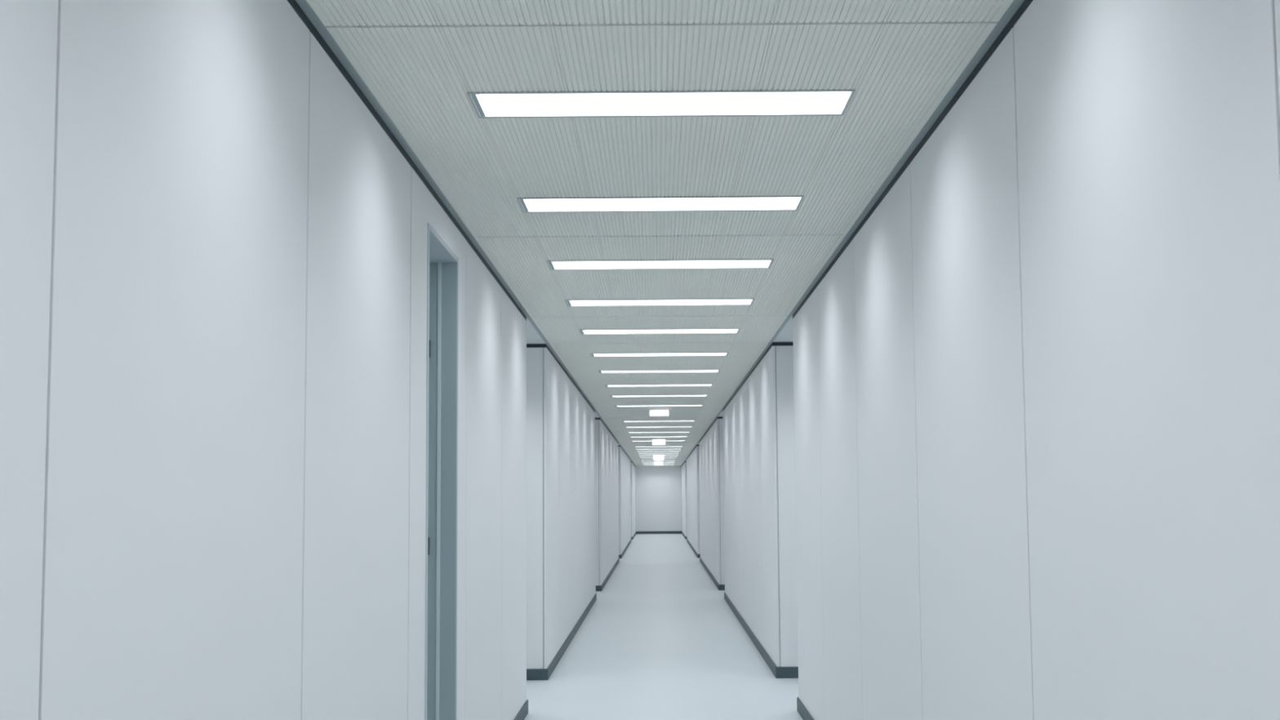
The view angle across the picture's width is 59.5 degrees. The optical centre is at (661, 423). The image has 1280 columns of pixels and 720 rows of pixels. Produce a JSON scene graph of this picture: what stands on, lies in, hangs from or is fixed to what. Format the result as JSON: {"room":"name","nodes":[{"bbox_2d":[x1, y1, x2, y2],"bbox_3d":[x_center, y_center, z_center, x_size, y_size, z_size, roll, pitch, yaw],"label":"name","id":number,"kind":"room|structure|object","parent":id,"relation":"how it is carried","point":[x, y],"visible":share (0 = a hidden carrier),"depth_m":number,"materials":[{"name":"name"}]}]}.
{"room":"office corridor","nodes":[
{"label":"office corridor","id":0,"kind":"room"},
{"bbox_2d":[0,0,526,719],"bbox_3d":[-1.623,0.185,1.199,1.500,2.614,12.425,0,-4,0],"label":"wall","id":1,"kind":"structure","parent":0,"point":[214,251],"depth_m":2.25,"materials":[{"name":"paint"}]},
{"bbox_2d":[424,222,458,719],"bbox_3d":[-1.005,0.478,4.511,0.254,2.452,0.644,0,-4,0],"label":"door","id":2,"kind":"structure","parent":1,"relation":"in","point":[442,264],"depth_m":4.82,"materials":[{"name":"grey paint"}]},
{"bbox_2d":[287,0,635,466],"bbox_3d":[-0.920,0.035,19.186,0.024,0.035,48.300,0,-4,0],"label":"trim","id":3,"kind":"structure","parent":1,"relation":"attached to","point":[304,6],"depth_m":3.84,"materials":[{"name":"grey metal"}]},
{"bbox_2d":[513,699,528,719],"bbox_3d":[-1.608,1.446,1.121,1.511,0.086,12.436,0,-4,0],"label":"baseboard","id":4,"kind":"structure","parent":1,"relation":"attached to","point":[523,712],"depth_m":7.07,"materials":[{"name":"plastic"}]},
{"bbox_2d":[526,347,595,668],"bbox_3d":[-1.653,0.900,12.118,1.500,2.614,6.790,0,-4,0],"label":"wall","id":5,"kind":"structure","parent":0,"point":[561,556],"depth_m":9.49,"materials":[{"name":"paint"}]},
{"bbox_2d":[526,343,595,412],"bbox_3d":[-1.663,-0.389,12.202,1.501,0.030,6.790,0,-4,0],"label":"trim","id":6,"kind":"structure","parent":5,"relation":"attached to","point":[528,345],"depth_m":9.44,"materials":[{"name":"metal"}]},
{"bbox_2d":[526,593,596,679],"bbox_3d":[-1.638,2.161,12.035,1.511,0.086,6.812,0,-4,0],"label":"baseboard","id":7,"kind":"structure","parent":5,"relation":"attached to","point":[531,673],"depth_m":9.50,"materials":[{"name":"plastic"}]},
{"bbox_2d":[595,419,618,585],"bbox_3d":[-1.676,1.464,20.719,1.500,2.614,7.650,0,-4,0],"label":"wall","id":8,"kind":"structure","parent":0,"point":[606,490],"depth_m":18.51,"materials":[{"name":"paint"}]},
{"bbox_2d":[595,417,617,443],"bbox_3d":[-1.686,0.174,20.804,1.501,0.030,7.650,0,-4,0],"label":"trim","id":9,"kind":"structure","parent":8,"relation":"attached to","point":[595,418],"depth_m":18.64,"materials":[{"name":"metal"}]},
{"bbox_2d":[595,558,619,591],"bbox_3d":[-1.661,2.725,20.637,1.511,0.086,7.672,0,-4,0],"label":"baseboard","id":10,"kind":"structure","parent":8,"relation":"attached to","point":[598,588],"depth_m":18.57,"materials":[{"name":"plastic"}]},
{"bbox_2d":[617,446,631,555],"bbox_3d":[-1.704,2.126,30.823,1.500,2.614,9.800,0,-4,0],"label":"wall","id":11,"kind":"structure","parent":0,"point":[624,461],"depth_m":28.68,"materials":[{"name":"paint"}]},
{"bbox_2d":[618,538,631,558],"bbox_3d":[-1.688,3.387,30.740,1.511,0.086,9.822,0,-4,0],"label":"baseboard","id":12,"kind":"structure","parent":11,"relation":"attached to","point":[630,541],"depth_m":28.67,"materials":[{"name":"plastic"}]},
{"bbox_2d":[631,462,635,537],"bbox_3d":[-1.730,2.750,40.352,1.500,2.614,5.700,0,-4,0],"label":"wall","id":13,"kind":"structure","parent":0,"point":[633,467],"depth_m":39.04,"materials":[{"name":"paint"}]},
{"bbox_2d":[635,466,681,531],"bbox_3d":[-0.097,2.925,43.226,1.780,2.614,0.050,0,-4,0],"label":"wall","id":14,"kind":"structure","parent":0,"point":[658,488],"depth_m":43.21,"materials":[{"name":"paint"}]},
{"bbox_2d":[635,531,681,533],"bbox_3d":[-0.087,4.178,43.114,1.758,0.100,0.011,0,-4,0],"label":"baseboard","id":15,"kind":"structure","parent":14,"relation":"attached to","point":[637,532],"depth_m":43.10,"materials":[{"name":"plastic"}]},
{"bbox_2d":[306,0,1013,466],"bbox_3d":[-0.043,-0.059,19.195,5.180,0.200,48.700,0,-4,0],"label":"ceiling","id":16,"kind":"structure","parent":0,"point":[420,60],"depth_m":3.84,"materials":[{"name":"metal"}]},
{"bbox_2d":[634,445,679,447],"bbox_3d":[-0.063,0.520,26.823,1.164,0.050,0.219,0,-4,0],"label":"ceiling light","id":17,"kind":"object","parent":16,"relation":"attached to","point":[673,446],"visible":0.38,"depth_m":26.92,"materials":[{"name":"white plastic"}]},
{"bbox_2d":[653,454,663,460],"bbox_3d":[-0.071,0.955,32.006,0.300,0.151,0.052,0,-4,0],"label":"illuminated sign","id":18,"kind":"object","parent":16,"relation":"hanging from","point":[655,457],"visible":1,"depth_m":31.98,"materials":[{"name":"white plastic"}]},
{"bbox_2d":[653,461,662,465],"bbox_3d":[-0.086,1.308,37.394,0.300,0.151,0.052,0,-4,0],"label":"illuminated sign","id":19,"kind":"object","parent":16,"relation":"hanging from","point":[655,463],"visible":1,"depth_m":37.37,"materials":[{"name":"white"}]},
{"bbox_2d":[609,394,707,397],"bbox_3d":[-0.027,-0.359,13.412,1.164,0.050,0.219,0,-4,0],"label":"ceiling light","id":20,"kind":"object","parent":16,"relation":"attached to","point":[657,395],"visible":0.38,"depth_m":13.51,"materials":[{"name":"white plastic"}]},
{"bbox_2d":[614,404,702,406],"bbox_3d":[-0.031,-0.265,14.849,1.164,0.050,0.219,0,-4,0],"label":"ceiling light","id":21,"kind":"object","parent":16,"relation":"attached to","point":[682,405],"visible":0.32,"depth_m":14.95,"materials":[{"name":"white plastic"}]},
{"bbox_2d":[622,420,695,422],"bbox_3d":[-0.039,-0.068,17.853,1.164,0.050,0.219,0,-4,0],"label":"ceiling light","id":22,"kind":"object","parent":16,"relation":"attached to","point":[622,420],"visible":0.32,"depth_m":17.95,"materials":[{"name":"white plastic"}]},
{"bbox_2d":[625,426,692,427],"bbox_3d":[-0.043,0.029,19.339,1.164,0.050,0.219,0,-4,0],"label":"ceiling light","id":23,"kind":"object","parent":16,"relation":"attached to","point":[635,426],"visible":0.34,"depth_m":19.44,"materials":[{"name":"white plastic"}]},
{"bbox_2d":[652,439,665,444],"bbox_3d":[-0.048,0.376,23.325,0.280,0.131,0.052,0,-4,0],"label":"illuminated sign","id":24,"kind":"object","parent":16,"relation":"hanging from","point":[655,442],"visible":1,"depth_m":23.30,"materials":[{"name":"white plastic"}]},
{"bbox_2d":[627,431,689,432],"bbox_3d":[-0.047,0.134,20.936,1.164,0.050,0.219,0,-4,0],"label":"ceiling light","id":25,"kind":"object","parent":16,"relation":"attached to","point":[628,432],"visible":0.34,"depth_m":21.03,"materials":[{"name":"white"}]},
{"bbox_2d":[629,435,688,437],"bbox_3d":[-0.051,0.236,22.493,1.164,0.050,0.219,0,-4,0],"label":"ceiling light","id":26,"kind":"object","parent":16,"relation":"attached to","point":[673,436],"visible":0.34,"depth_m":22.59,"materials":[{"name":"white plastic"}]},
{"bbox_2d":[631,440,685,441],"bbox_3d":[-0.056,0.341,24.089,1.164,0.050,0.219,0,-4,0],"label":"ceiling light","id":27,"kind":"object","parent":16,"relation":"attached to","point":[677,440],"visible":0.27,"depth_m":24.18,"materials":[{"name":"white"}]},
{"bbox_2d":[590,351,728,356],"bbox_3d":[-0.016,-0.614,9.530,1.164,0.050,0.219,0,-4,0],"label":"ceiling light","id":28,"kind":"object","parent":16,"relation":"attached to","point":[723,353],"visible":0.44,"depth_m":9.63,"materials":[{"name":"white plastic"}]},
{"bbox_2d":[598,368,719,373],"bbox_3d":[-0.020,-0.530,10.798,1.164,0.050,0.219,0,-4,0],"label":"ceiling light","id":29,"kind":"object","parent":16,"relation":"attached to","point":[690,370],"visible":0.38,"depth_m":10.90,"materials":[{"name":"white plastic"}]},
{"bbox_2d":[604,383,713,386],"bbox_3d":[-0.024,-0.442,12.155,1.164,0.050,0.219,0,-4,0],"label":"ceiling light","id":30,"kind":"object","parent":16,"relation":"attached to","point":[645,384],"visible":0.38,"depth_m":12.25,"materials":[{"name":"white plastic"}]},
{"bbox_2d":[564,297,754,306],"bbox_3d":[-0.009,-0.780,6.986,1.164,0.050,0.219,0,-4,0],"label":"ceiling light","id":31,"kind":"object","parent":16,"relation":"attached to","point":[661,302],"visible":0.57,"depth_m":7.08,"materials":[{"name":"white plastic"}]},
{"bbox_2d":[570,299,750,302],"bbox_3d":[-0.003,-0.784,6.986,1.129,0.006,0.197,0,-4,0],"label":"diffuser","id":32,"kind":"object","parent":31,"relation":"attached to","point":[571,300],"depth_m":7.06,"materials":[{"name":"white plastic"}]},
{"bbox_2d":[578,328,740,334],"bbox_3d":[-0.013,-0.701,8.203,1.164,0.050,0.219,0,-4,0],"label":"ceiling light","id":33,"kind":"object","parent":16,"relation":"attached to","point":[664,331],"visible":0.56,"depth_m":8.30,"materials":[{"name":"white plastic"}]},
{"bbox_2d":[583,328,736,330],"bbox_3d":[-0.006,-0.704,8.204,1.129,0.006,0.197,0,-4,0],"label":"diffuser","id":34,"kind":"object","parent":33,"relation":"attached to","point":[585,329],"depth_m":8.28,"materials":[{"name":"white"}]},
{"bbox_2d":[649,408,669,416],"bbox_3d":[-0.027,-0.155,15.443,0.270,0.101,0.052,0,-4,0],"label":"illuminated sign","id":35,"kind":"object","parent":16,"relation":"hanging from","point":[653,412],"visible":1,"depth_m":15.42,"materials":[{"name":"white plastic"}]},
{"bbox_2d":[638,450,680,451],"bbox_3d":[-0.070,0.690,29.418,1.164,0.050,0.219,0,-4,0],"label":"ceiling light","id":36,"kind":"object","parent":16,"relation":"attached to","point":[638,451],"visible":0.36,"depth_m":29.44,"materials":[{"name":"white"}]},
{"bbox_2d":[546,258,773,270],"bbox_3d":[-0.006,-0.855,5.848,1.164,0.050,0.219,0,-4,0],"label":"ceiling light","id":37,"kind":"object","parent":16,"relation":"attached to","point":[691,264],"visible":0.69,"depth_m":5.95,"materials":[{"name":"white plastic"}]},
{"bbox_2d":[553,260,768,264],"bbox_3d":[0.000,-0.859,5.849,1.129,0.006,0.197,0,-4,0],"label":"diffuser","id":38,"kind":"object","parent":37,"relation":"attached to","point":[555,262],"depth_m":5.91,"materials":[{"name":"white plastic"}]},
{"bbox_2d":[516,195,804,212],"bbox_3d":[-0.003,-0.934,4.646,1.164,0.050,0.219,0,-4,0],"label":"ceiling light","id":39,"kind":"object","parent":16,"relation":"attached to","point":[792,202],"visible":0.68,"depth_m":4.73,"materials":[{"name":"white plastic"}]},
{"bbox_2d":[525,197,797,205],"bbox_3d":[0.003,-0.937,4.646,1.129,0.006,0.197,0,-4,0],"label":"diffuser","id":40,"kind":"object","parent":39,"relation":"attached to","point":[701,201],"depth_m":4.70,"materials":[{"name":"white plastic"}]},
{"bbox_2d":[466,88,855,118],"bbox_3d":[0.000,-1.011,3.463,1.164,0.050,0.219,0,-4,0],"label":"ceiling light","id":41,"kind":"object","parent":16,"relation":"attached to","point":[828,102],"visible":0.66,"depth_m":3.52,"materials":[{"name":"white plastic"}]},
{"bbox_2d":[479,91,847,108],"bbox_3d":[0.006,-1.015,3.464,1.129,0.006,0.197,0,-4,0],"label":"diffuser","id":42,"kind":"object","parent":41,"relation":"attached to","point":[827,100],"depth_m":3.50,"materials":[{"name":"white plastic"}]},
{"bbox_2d":[524,533,803,719],"bbox_3d":[-0.021,2.709,19.014,5.180,0.120,48.700,0,-4,0],"label":"floor","id":43,"kind":"structure","parent":0,"point":[660,640],"depth_m":9.79,"materials":[{"name":"plastic"}]},
{"bbox_2d":[681,462,687,536],"bbox_3d":[1.550,2.725,40.362,1.500,2.614,5.700,0,-4,0],"label":"wall","id":44,"kind":"structure","parent":0,"point":[684,528],"depth_m":38.95,"materials":[{"name":"paint"}]},
{"bbox_2d":[686,445,700,554],"bbox_3d":[1.576,2.100,30.833,1.500,2.614,9.800,0,-4,0],"label":"wall","id":45,"kind":"structure","parent":0,"point":[693,460],"depth_m":28.64,"materials":[{"name":"paint"}]},
{"bbox_2d":[686,538,700,557],"bbox_3d":[1.581,3.362,30.750,1.511,0.086,9.822,0,-4,0],"label":"baseboard","id":46,"kind":"structure","parent":45,"relation":"attached to","point":[687,540],"depth_m":28.81,"materials":[{"name":"plastic"}]},
{"bbox_2d":[698,418,724,584],"bbox_3d":[1.603,1.438,20.730,1.500,2.614,7.650,0,-4,0],"label":"wall","id":47,"kind":"structure","parent":0,"point":[711,446],"depth_m":18.65,"materials":[{"name":"paint"}]},
{"bbox_2d":[698,416,723,443],"bbox_3d":[1.593,0.149,20.814,1.501,0.030,7.650,0,-4,0],"label":"trim","id":48,"kind":"structure","parent":47,"relation":"attached to","point":[719,417],"depth_m":18.34,"materials":[{"name":"metal"}]},
{"bbox_2d":[699,557,724,590],"bbox_3d":[1.608,2.700,20.647,1.511,0.086,7.672,0,-4,0],"label":"baseboard","id":49,"kind":"structure","parent":47,"relation":"attached to","point":[720,587],"depth_m":18.54,"materials":[{"name":"stone"}]},
{"bbox_2d":[722,345,798,666],"bbox_3d":[1.627,0.875,12.128,1.500,2.614,6.790,0,-4,0],"label":"wall","id":50,"kind":"structure","parent":0,"point":[760,548],"depth_m":9.54,"materials":[{"name":"paint"}]},
{"bbox_2d":[722,342,793,411],"bbox_3d":[1.616,-0.414,12.213,1.501,0.030,6.790,0,-4,0],"label":"trim","id":51,"kind":"structure","parent":50,"relation":"attached to","point":[773,344],"depth_m":9.47,"materials":[{"name":"metal"}]},
{"bbox_2d":[724,592,798,678],"bbox_3d":[1.631,2.136,12.046,1.511,0.086,6.812,0,-4,0],"label":"baseboard","id":52,"kind":"structure","parent":50,"relation":"attached to","point":[778,672],"depth_m":9.50,"materials":[{"name":"stone"}]},
{"bbox_2d":[792,0,1279,719],"bbox_3d":[1.656,0.159,1.209,1.500,2.614,12.425,0,-4,0],"label":"wall","id":53,"kind":"structure","parent":0,"point":[1037,389],"depth_m":2.50,"materials":[{"name":"paint"}]},
{"bbox_2d":[796,697,813,719],"bbox_3d":[1.661,1.421,1.132,1.511,0.086,12.436,0,-4,0],"label":"baseboard","id":54,"kind":"structure","parent":53,"relation":"attached to","point":[802,711],"depth_m":7.03,"materials":[{"name":"stone"}]},
{"bbox_2d":[680,0,1032,466],"bbox_3d":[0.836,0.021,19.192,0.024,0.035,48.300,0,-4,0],"label":"trim","id":55,"kind":"structure","parent":53,"relation":"attached to","point":[1015,6],"depth_m":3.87,"materials":[{"name":"grey metal"}]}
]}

